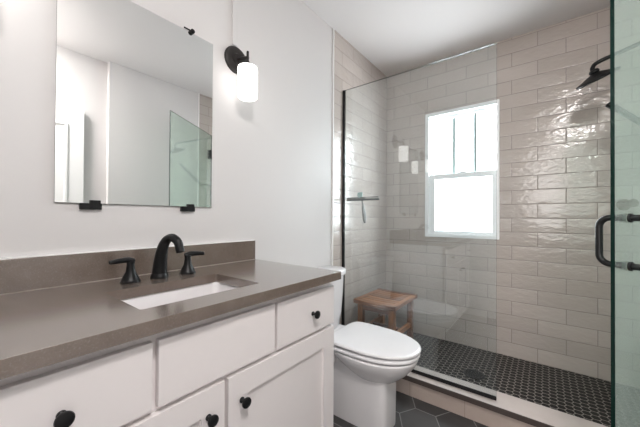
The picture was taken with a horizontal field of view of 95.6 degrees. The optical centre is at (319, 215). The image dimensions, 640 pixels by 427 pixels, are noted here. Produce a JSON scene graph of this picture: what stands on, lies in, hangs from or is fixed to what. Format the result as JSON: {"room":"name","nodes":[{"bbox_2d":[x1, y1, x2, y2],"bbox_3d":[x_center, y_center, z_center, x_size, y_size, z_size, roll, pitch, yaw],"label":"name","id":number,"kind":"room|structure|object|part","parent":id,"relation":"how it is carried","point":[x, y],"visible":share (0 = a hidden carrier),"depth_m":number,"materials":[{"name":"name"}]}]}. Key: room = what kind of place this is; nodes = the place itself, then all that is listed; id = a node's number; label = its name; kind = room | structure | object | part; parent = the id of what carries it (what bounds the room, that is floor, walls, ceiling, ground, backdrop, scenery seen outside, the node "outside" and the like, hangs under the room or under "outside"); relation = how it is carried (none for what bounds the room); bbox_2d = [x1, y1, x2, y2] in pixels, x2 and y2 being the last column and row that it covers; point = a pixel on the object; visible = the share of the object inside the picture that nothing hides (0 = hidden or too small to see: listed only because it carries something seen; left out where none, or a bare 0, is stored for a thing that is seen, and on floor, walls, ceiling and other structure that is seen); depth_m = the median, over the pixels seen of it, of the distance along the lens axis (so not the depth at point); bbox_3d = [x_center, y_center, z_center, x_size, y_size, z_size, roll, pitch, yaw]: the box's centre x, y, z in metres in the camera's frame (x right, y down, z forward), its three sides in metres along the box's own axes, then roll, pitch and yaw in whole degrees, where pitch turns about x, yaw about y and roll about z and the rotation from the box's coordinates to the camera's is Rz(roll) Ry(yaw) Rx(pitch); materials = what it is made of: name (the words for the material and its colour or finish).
{"room":"bathroom","nodes":[
{"label":"bathroom","id":0,"kind":"room"},
{"bbox_2d":[0,0,386,325],"bbox_3d":[-0.215,-0.114,1.775,0.104,2.473,2.858,0,-1,38],"label":"wall","id":1,"kind":"structure","parent":0,"point":[272,153],"depth_m":1.54,"materials":[{"name":"paint"}]},
{"bbox_2d":[0,240,254,294],"bbox_3d":[-0.659,0.174,1.105,0.023,0.100,1.032,0,-1,38],"label":"backsplash","id":2,"kind":"structure","parent":1,"relation":"attached to","point":[36,272],"depth_m":0.96,"materials":[{"name":"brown stone"}]},
{"bbox_2d":[54,0,212,211],"bbox_3d":[-0.654,-0.408,1.113,0.022,0.781,0.536,0,-1,38],"label":"wall mirror","id":3,"kind":"object","parent":1,"relation":"attached to","point":[134,91],"visible":1,"depth_m":1.06,"materials":[{"name":"white mirror"}]},
{"bbox_2d":[232,0,237,46],"bbox_3d":[-0.418,-1.093,1.428,0.009,0.520,0.030,0,-1,38],"label":"cord cover","id":4,"kind":"object","parent":1,"relation":"attached to","point":[234,2],"visible":1,"depth_m":1.42,"materials":[{"name":"paint"}]},
{"bbox_2d":[224,46,257,101],"bbox_3d":[-0.362,-0.693,1.393,0.140,0.277,0.132,0,-1,38],"label":"wall sconce","id":5,"kind":"object","parent":1,"relation":"attached to","point":[237,62],"visible":1,"depth_m":1.36,"materials":[{"name":"white glass"}]},
{"bbox_3d":[-0.365,-0.743,1.396,0.106,0.075,0.052,0,-1,38],"label":"arm","id":6,"kind":"part","parent":5,"relation":"part of","materials":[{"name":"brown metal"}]},
{"bbox_3d":[-0.344,-0.630,1.379,0.093,0.152,0.093,0,-1,38],"label":"lamp shade","id":7,"kind":"part","parent":5,"relation":"part of","materials":[{"name":"white glass"}]},
{"bbox_2d":[331,28,333,265],"bbox_3d":[0.090,-0.109,2.082,0.010,2.473,0.010,0,-1,38],"label":"trim","id":8,"kind":"structure","parent":1,"relation":"attached to","point":[333,28],"depth_m":2.08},
{"bbox_2d":[333,391,487,426],"bbox_3d":[-0.251,1.155,-0.389,2.700,0.100,4.500,0,-1,38],"label":"floor","id":9,"kind":"structure","parent":0,"point":[410,411],"depth_m":1.62,"materials":[{"name":"tile"}]},
{"bbox_2d":[0,282,333,426],"bbox_3d":[-0.449,0.685,0.935,0.556,0.860,1.010,0,-1,38],"label":"vanity cabinet","id":10,"kind":"object","parent":9,"relation":"on","point":[270,363],"visible":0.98,"depth_m":0.74,"materials":[{"name":"white paint"}]},
{"bbox_3d":[-0.448,0.354,0.506,0.028,0.029,0.029,0,-1,38],"label":"knob","id":11,"kind":"part","parent":10,"relation":"part of","materials":[{"name":"black metal"}]},
{"bbox_3d":[-0.467,0.352,0.518,0.018,0.150,0.309,0,-1,38],"label":"drawer","id":12,"kind":"part","parent":10,"relation":"part of","materials":[{"name":"white paint"}]},
{"bbox_2d":[0,259,340,379],"bbox_3d":[-0.449,0.239,0.941,0.557,0.031,1.032,0,-1,38],"label":"countertop","id":13,"kind":"structure","parent":10,"relation":"on","point":[40,328],"depth_m":0.70,"materials":[{"name":"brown stone"}]},
{"bbox_2d":[108,234,204,283],"bbox_3d":[-0.540,0.144,1.021,0.146,0.159,0.324,0,-1,38],"label":"faucet","id":14,"kind":"object","parent":13,"relation":"on","point":[159,270],"visible":1,"depth_m":1.02,"materials":[{"name":"black metal"}]},
{"bbox_3d":[-0.643,0.152,0.945,0.023,0.027,0.078,0,-1,25],"label":"lever","id":15,"kind":"part","parent":14,"relation":"part of","materials":[{"name":"black metal"}]},
{"bbox_3d":[-0.632,0.188,0.967,0.058,0.069,0.058,0,-1,38],"label":"handle","id":16,"kind":"part","parent":14,"relation":"part of","materials":[{"name":"black metal"}]},
{"bbox_3d":[-0.535,0.144,1.032,0.148,0.159,0.058,0,0,17],"label":"spout","id":17,"kind":"part","parent":14,"relation":"part of","materials":[{"name":"black metal"}]},
{"bbox_3d":[-0.511,0.190,1.122,0.058,0.069,0.058,0,-1,38],"label":"handle","id":18,"kind":"part","parent":14,"relation":"part of","materials":[{"name":"black metal"}]},
{"bbox_3d":[-0.492,0.154,1.139,0.078,0.027,0.023,1,-1,-40],"label":"lever","id":19,"kind":"part","parent":14,"relation":"part of","materials":[{"name":"black metal"}]},
{"bbox_2d":[121,282,239,308],"bbox_3d":[-0.410,0.330,0.897,0.308,0.150,0.415,0,-1,38],"label":"sink basin","id":20,"kind":"object","parent":13,"relation":"in","point":[157,299],"visible":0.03,"depth_m":1.00,"materials":[{"name":"white ceramic"}]},
{"bbox_3d":[-0.414,0.721,0.587,0.018,0.558,0.490,0,-1,38],"label":"door","id":21,"kind":"part","parent":10,"relation":"part of","materials":[{"name":"white paint"}]},
{"bbox_3d":[-0.417,0.721,0.589,0.008,0.434,0.366,0,-1,38],"label":"panel","id":22,"kind":"part","parent":10,"relation":"part of","materials":[{"name":"white paint"}]},
{"bbox_3d":[-0.274,0.515,0.731,0.028,0.029,0.029,0,-1,38],"label":"knob","id":23,"kind":"part","parent":10,"relation":"part of","materials":[{"name":"black metal"}]},
{"bbox_3d":[-0.210,0.522,0.812,0.028,0.029,0.029,0,-1,38],"label":"knob","id":24,"kind":"part","parent":10,"relation":"part of","materials":[{"name":"black metal"}]},
{"bbox_3d":[-0.104,0.726,0.986,0.018,0.558,0.496,0,-1,38],"label":"door","id":25,"kind":"part","parent":10,"relation":"part of","materials":[{"name":"white paint"}]},
{"bbox_3d":[-0.108,0.726,0.988,0.008,0.434,0.372,0,-1,38],"label":"panel","id":26,"kind":"part","parent":10,"relation":"part of","materials":[{"name":"white paint"}]},
{"bbox_3d":[-0.047,0.359,1.061,0.018,0.150,0.314,0,-1,38],"label":"drawer","id":27,"kind":"part","parent":10,"relation":"part of","materials":[{"name":"white paint"}]},
{"bbox_3d":[-0.016,0.363,1.063,0.028,0.029,0.029,0,-1,38],"label":"knob","id":28,"kind":"part","parent":10,"relation":"part of","materials":[{"name":"black metal"}]},
{"bbox_2d":[317,265,420,426],"bbox_3d":[0.212,0.731,1.649,0.706,0.786,0.406,0,-1,38],"label":"toilet","id":29,"kind":"object","parent":9,"relation":"on","point":[369,359],"visible":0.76,"depth_m":1.51,"materials":[{"name":"white ceramic"}]},
{"bbox_3d":[0.011,0.363,1.810,0.191,0.036,0.406,0,-1,38],"label":"tank lid","id":30,"kind":"part","parent":29,"relation":"part of","materials":[{"name":"white ceramic"}]},
{"bbox_3d":[0.007,0.550,1.810,0.168,0.336,0.384,0,-1,38],"label":"tank","id":31,"kind":"part","parent":29,"relation":"part of","materials":[{"name":"white ceramic"}]},
{"bbox_3d":[0.302,0.707,1.579,0.471,0.019,0.364,0,-1,38],"label":"seat","id":32,"kind":"part","parent":29,"relation":"part of","materials":[{"name":"white plastic"}]},
{"bbox_3d":[0.304,0.679,1.578,0.475,0.024,0.370,0,-1,38],"label":"lid","id":33,"kind":"part","parent":29,"relation":"part of","materials":[{"name":"white plastic"}]},
{"bbox_2d":[396,365,607,426],"bbox_3d":[0.894,1.064,1.634,1.822,0.129,0.162,0,-1,38],"label":"shower curb","id":34,"kind":"object","parent":9,"relation":"on","point":[507,410],"visible":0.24,"depth_m":1.58,"materials":[{"name":"beige tile"}]},
{"bbox_2d":[341,43,496,400],"bbox_3d":[0.565,0.030,1.881,0.998,1.938,0.020,0,-1,38],"label":"screen","id":35,"kind":"object","parent":34,"relation":"on","point":[453,384],"visible":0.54,"depth_m":2.16,"materials":[{"name":"clear glass"}]},
{"bbox_2d":[357,192,362,197],"bbox_3d":[0.299,-0.147,2.123,0.040,0.041,0.041,0,-1,38],"label":"hook","id":36,"kind":"object","parent":35,"relation":"attached to","point":[360,194],"visible":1,"depth_m":2.10,"materials":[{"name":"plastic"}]},
{"bbox_2d":[347,196,378,222],"bbox_3d":[0.314,-0.037,2.126,0.270,0.190,0.030,0,-1,38],"label":"squeegee","id":37,"kind":"object","parent":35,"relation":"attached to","point":[362,199],"visible":1,"depth_m":2.11,"materials":[{"name":"metal"}]},
{"bbox_3d":[0.309,-0.111,2.120,0.270,0.010,0.002,0,-1,38],"label":"rubber blade","id":38,"kind":"part","parent":37,"relation":"part of","materials":[{"name":"black rubber"}]},
{"bbox_3d":[0.321,-0.035,2.120,0.038,0.184,0.030,0,-1,38],"label":"handle","id":39,"kind":"part","parent":37,"relation":"part of","materials":[{"name":"metal"}]},
{"bbox_2d":[301,0,629,76],"bbox_3d":[0.070,-1.413,0.025,2.700,0.100,5.498,0,-1,38],"label":"ceiling","id":40,"kind":"structure","parent":0,"point":[396,36],"depth_m":2.02,"materials":[{"name":"paint"}]},
{"bbox_2d":[386,0,639,388],"bbox_3d":[1.437,-0.100,2.276,2.100,2.473,0.160,0,-1,38],"label":"wall","id":41,"kind":"structure","parent":0,"point":[554,293],"depth_m":2.08,"materials":[{"name":"beige tile"}]},
{"bbox_2d":[425,99,499,239],"bbox_3d":[1.185,-0.350,2.435,0.560,1.076,0.122,0,-1,38],"label":"window","id":42,"kind":"structure","parent":41,"relation":"in","point":[494,105],"depth_m":2.42,"materials":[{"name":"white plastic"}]},
{"bbox_3d":[1.174,-0.095,2.408,0.516,0.512,0.034,0,-1,38],"label":"sash","id":43,"kind":"part","parent":42,"relation":"part of","materials":[{"name":"white plastic"}]},
{"bbox_3d":[1.200,-0.588,2.441,0.516,0.540,0.030,0,-1,38],"label":"sash","id":44,"kind":"part","parent":42,"relation":"part of","materials":[{"name":"white plastic"}]},
{"bbox_2d":[403,331,639,426],"bbox_3d":[1.139,1.094,1.949,1.830,0.080,0.698,0,-1,38],"label":"floor","id":45,"kind":"structure","parent":0,"point":[575,394],"depth_m":1.84,"materials":[{"name":"black tile"}]},
{"bbox_2d":[353,288,416,338],"bbox_3d":[0.508,0.838,2.223,0.327,0.430,0.428,0,-1,38],"label":"stool","id":46,"kind":"object","parent":45,"relation":"on","point":[384,302],"visible":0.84,"depth_m":2.16,"materials":[{"name":"brown wood"}]},
{"bbox_3d":[0.306,0.852,2.162,0.040,0.398,0.040,0,-1,38],"label":"leg","id":47,"kind":"part","parent":46,"relation":"part of","materials":[{"name":"brown wood"}]},
{"bbox_3d":[0.394,0.638,2.314,0.036,0.027,0.336,0,-1,38],"label":"rail","id":48,"kind":"part","parent":46,"relation":"part of","materials":[{"name":"brown wood"}]},
{"bbox_3d":[0.517,0.855,2.433,0.040,0.398,0.040,0,-1,38],"label":"leg","id":49,"kind":"part","parent":46,"relation":"part of","materials":[{"name":"brown wood"}]},
{"bbox_3d":[0.507,0.637,2.222,0.251,0.022,0.326,0,-1,38],"label":"slat panel","id":50,"kind":"part","parent":46,"relation":"part of","materials":[{"name":"brown wood"}]},
{"bbox_3d":[0.498,0.852,2.013,0.040,0.398,0.040,0,-1,38],"label":"leg","id":51,"kind":"part","parent":46,"relation":"part of","materials":[{"name":"brown wood"}]},
{"bbox_3d":[0.624,0.638,2.135,0.036,0.027,0.336,0,-1,38],"label":"rail","id":52,"kind":"part","parent":46,"relation":"part of","materials":[{"name":"brown wood"}]},
{"bbox_3d":[0.709,0.855,2.284,0.040,0.398,0.040,0,-1,38],"label":"leg","id":53,"kind":"part","parent":46,"relation":"part of","materials":[{"name":"brown wood"}]},
{"bbox_2d":[463,369,484,379],"bbox_3d":[1.018,1.051,1.919,0.128,0.005,0.128,0,-1,38],"label":"floor drain","id":54,"kind":"object","parent":45,"relation":"on","point":[471,373],"visible":1,"depth_m":1.91,"materials":[{"name":"black metal"}]},
{"bbox_3d":[1.906,-0.105,1.245,0.254,2.473,0.894,0,-1,38],"label":"wall","id":55,"kind":"structure","parent":0,"visible":0},
{"bbox_2d":[576,41,639,89],"bbox_3d":[1.671,-0.856,1.530,0.482,0.286,0.184,0,-1,38],"label":"shower","id":56,"kind":"object","parent":55,"relation":"attached to","point":[595,74],"visible":0.93,"depth_m":1.58,"materials":[{"name":"black metal"}]},
{"bbox_3d":[1.687,-0.889,1.505,0.423,0.179,0.032,0,-1,38],"label":"arm","id":57,"kind":"part","parent":56,"relation":"part of","materials":[{"name":"black metal"}]},
{"bbox_2d":[595,0,639,426],"bbox_3d":[1.236,0.038,0.944,0.816,1.883,0.151,0,0,-15],"label":"shower door","id":58,"kind":"structure","parent":55,"relation":"attached to","point":[612,217],"depth_m":0.84,"materials":[{"name":"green glass"}]},
{"bbox_3d":[0.894,0.079,0.896,0.027,0.169,0.070,0,0,-19],"label":"pull handle","id":59,"kind":"part","parent":58,"relation":"part of","materials":[{"name":"black metal"}]},
{"bbox_3d":[1.212,0.038,0.965,0.780,1.883,0.010,0,0,-19],"label":"glass panel","id":60,"kind":"part","parent":58,"relation":"part of","materials":[{"name":"clear glass"}]},
{"bbox_3d":[0.921,0.079,0.820,0.027,0.169,0.070,0,0,-19],"label":"pull handle","id":61,"kind":"part","parent":58,"relation":"part of","materials":[{"name":"black metal"}]},
{"bbox_2d":[605,102,639,125],"bbox_3d":[1.704,-0.086,1.476,0.357,1.066,0.072,0,-1,38],"label":"shower","id":62,"kind":"object","parent":55,"relation":"attached to","point":[628,115],"visible":0.84,"depth_m":1.54,"materials":[{"name":"black metal"}]}
]}

